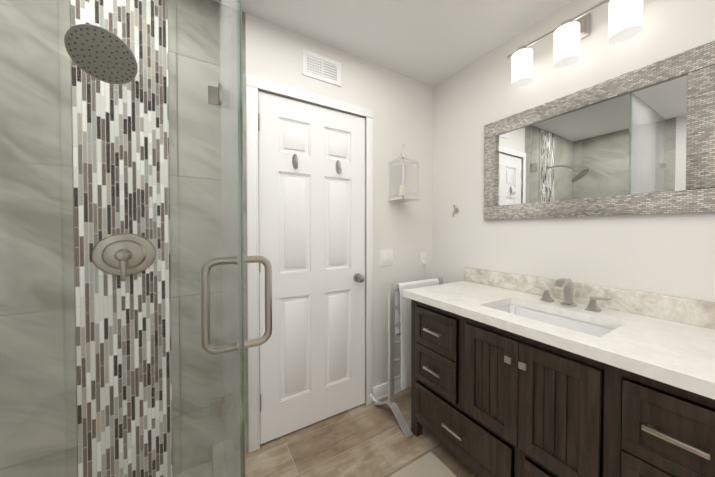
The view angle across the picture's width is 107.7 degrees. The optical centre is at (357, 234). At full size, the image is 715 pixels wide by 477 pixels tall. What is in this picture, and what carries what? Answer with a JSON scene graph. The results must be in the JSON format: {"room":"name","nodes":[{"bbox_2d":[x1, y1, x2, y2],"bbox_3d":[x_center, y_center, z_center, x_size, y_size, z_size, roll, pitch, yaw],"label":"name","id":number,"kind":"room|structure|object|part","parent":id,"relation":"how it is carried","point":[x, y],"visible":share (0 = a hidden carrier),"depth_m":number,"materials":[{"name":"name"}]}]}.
{"room":"bathroom","nodes":[
{"label":"bathroom","id":0,"kind":"room"},
{"bbox_2d":[0,0,432,476],"bbox_3d":[-0.554,0.002,1.568,2.690,2.450,0.120,-1,1,-31],"label":"wall","id":1,"kind":"structure","parent":0,"point":[36,172],"depth_m":1.32,"materials":[{"name":"tile"}]},
{"bbox_2d":[58,0,180,476],"bbox_3d":[-1.061,0.008,1.196,0.402,2.450,0.005,-1,1,-31],"label":"wall","id":2,"kind":"structure","parent":1,"relation":"attached to","point":[147,34],"depth_m":1.19,"materials":[{"name":"tile"}]},
{"bbox_2d":[64,24,137,83],"bbox_3d":[-0.966,-0.680,1.007,0.183,0.238,0.399,-1,1,-40],"label":"shower fixture","id":3,"kind":"object","parent":2,"relation":"attached to","point":[112,42],"depth_m":0.90,"materials":[{"name":"silver metal"}]},
{"bbox_2d":[91,233,156,280],"bbox_3d":[-1.038,0.100,1.156,0.227,0.207,0.091,-1,1,-31],"label":"shower fixture","id":4,"kind":"object","parent":2,"relation":"attached to","point":[109,258],"depth_m":1.17,"materials":[{"name":"silver metal"}]},
{"bbox_2d":[246,75,373,452],"bbox_3d":[-0.250,0.173,1.669,0.843,2.106,0.020,-1,1,-31],"label":"door frame","id":5,"kind":"structure","parent":1,"relation":"attached to","point":[254,85],"depth_m":1.48,"materials":[{"name":"white wood"}]},
{"bbox_2d":[258,91,364,443],"bbox_3d":[-0.247,0.200,1.661,0.716,2.028,0.107,-1,1,-31],"label":"door","id":6,"kind":"structure","parent":1,"relation":"in","point":[311,176],"depth_m":1.65,"materials":[{"name":"painted wood"},{"name":"brushed nickel"}]},
{"bbox_2d":[302,49,340,86],"bbox_3d":[-0.225,-1.060,1.673,0.264,0.158,0.006,-1,1,-31],"label":"air vent","id":7,"kind":"object","parent":1,"relation":"in","point":[320,67],"visible":1,"depth_m":1.67,"materials":[{"name":"white metal"}]},
{"bbox_2d":[380,249,392,265],"bbox_3d":[0.218,0.177,1.951,0.118,0.120,0.010,-1,1,-31],"label":"light switch","id":8,"kind":"object","parent":1,"relation":"attached to","point":[386,257],"visible":1,"depth_m":1.95,"materials":[{"name":"white plastic"}]},
{"bbox_2d":[373,379,401,402],"bbox_3d":[0.367,1.168,2.050,0.592,0.105,0.017,-1,1,-31],"label":"baseboard","id":9,"kind":"structure","parent":1,"relation":"attached to","point":[380,392],"depth_m":1.93,"materials":[{"name":"white wood"}]},
{"bbox_2d":[388,144,419,201],"bbox_3d":[0.340,-0.456,1.920,0.160,0.416,0.171,-1,1,-31],"label":"lantern sconce","id":10,"kind":"object","parent":1,"relation":"attached to","point":[397,190],"visible":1,"depth_m":1.92,"materials":[{"name":"white metal"}]},
{"bbox_2d":[420,252,427,266],"bbox_3d":[0.552,0.209,2.135,0.070,0.116,0.034,-1,1,-31],"label":"electrical outlet","id":11,"kind":"object","parent":1,"relation":"attached to","point":[423,261],"visible":0.98,"depth_m":2.14,"materials":[{"name":"white plastic"}]},
{"bbox_2d":[212,388,478,476],"bbox_3d":[0.219,1.277,0.279,2.890,0.060,3.160,-1,1,-31],"label":"floor","id":12,"kind":"structure","parent":0,"point":[365,440],"depth_m":1.49,"materials":[{"name":"brown wood"}]},
{"bbox_2d":[0,0,271,476],"bbox_3d":[-0.941,0.016,0.766,1.205,2.448,0.866,-1,1,-31],"label":"glass shower door","id":13,"kind":"structure","parent":12,"relation":"on","point":[228,406],"depth_m":0.71,"materials":[{"name":"glass"}]},
{"bbox_2d":[373,264,442,437],"bbox_3d":[0.435,0.735,1.853,0.533,0.974,0.367,-1,1,-31],"label":"towel rack","id":14,"kind":"object","parent":12,"relation":"on","point":[399,316],"visible":0.5,"depth_m":1.74,"materials":[{"name":"white metal"}]},
{"bbox_2d":[395,278,438,390],"bbox_3d":[0.434,0.689,1.853,0.381,0.728,0.077,-1,1,-31],"label":"towel","id":15,"kind":"object","parent":14,"relation":"hanging from","point":[403,304],"depth_m":1.76,"materials":[{"name":"white fabric"}]},
{"bbox_2d":[389,452,456,476],"bbox_3d":[0.390,1.229,0.998,0.516,0.014,0.785,-1,1,-31],"label":"bath mat","id":16,"kind":"object","parent":12,"relation":"on","point":[430,464],"visible":1,"depth_m":1.35,"materials":[{"name":"beige fabric"}]},
{"bbox_2d":[403,295,714,476],"bbox_3d":[0.861,0.811,1.226,0.607,0.842,1.209,-1,1,-31],"label":"bathroom vanity","id":17,"kind":"object","parent":12,"relation":"on","point":[514,375],"depth_m":0.99,"materials":[{"name":"brown wood"}]},
{"bbox_2d":[403,279,714,390],"bbox_3d":[0.864,0.372,1.225,0.596,0.040,1.276,-1,1,-31],"label":"countertop","id":18,"kind":"structure","parent":17,"relation":"on","point":[669,348],"depth_m":0.98,"materials":[{"name":"white stone"}]},
{"bbox_2d":[214,0,571,86],"bbox_3d":[0.219,-1.233,0.241,2.890,0.060,3.160,-1,1,-31],"label":"ceiling","id":19,"kind":"structure","parent":0,"point":[433,43],"depth_m":1.53,"materials":[{"name":"white paint"}]},
{"bbox_2d":[433,0,714,301],"bbox_3d":[1.420,0.011,0.970,0.100,2.450,3.160,-1,1,-31],"label":"wall","id":20,"kind":"structure","parent":0,"point":[671,254],"depth_m":1.41,"materials":[{"name":"white paint"}]},
{"bbox_2d":[452,205,458,216],"bbox_3d":[0.736,-0.178,1.980,0.046,0.090,0.044,-1,1,-31],"label":"robe hook","id":21,"kind":"object","parent":20,"relation":"attached to","point":[456,210],"visible":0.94,"depth_m":1.98,"materials":[{"name":"silver metal"}]},
{"bbox_2d":[507,0,642,87],"bbox_3d":[1.060,-0.976,1.311,0.156,0.245,0.589,-1,1,-31],"label":"sconce","id":22,"kind":"object","parent":20,"relation":"attached to","point":[583,19],"depth_m":1.26,"materials":[{"name":"white glass"}]},
{"bbox_3d":[1.037,-0.934,1.298,0.104,0.160,0.524,-1,1,-31],"label":"vanity light sconce shade","id":23,"kind":"part","parent":22,"relation":"part of","materials":[{"name":"white glass"}]},
{"bbox_2d":[484,40,714,219],"bbox_3d":[1.107,-0.408,1.366,0.028,0.637,0.952,-1,1,-31],"label":"mirror","id":24,"kind":"object","parent":20,"relation":"attached to","point":[640,141],"visible":1,"depth_m":1.21,"materials":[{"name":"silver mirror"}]}
]}

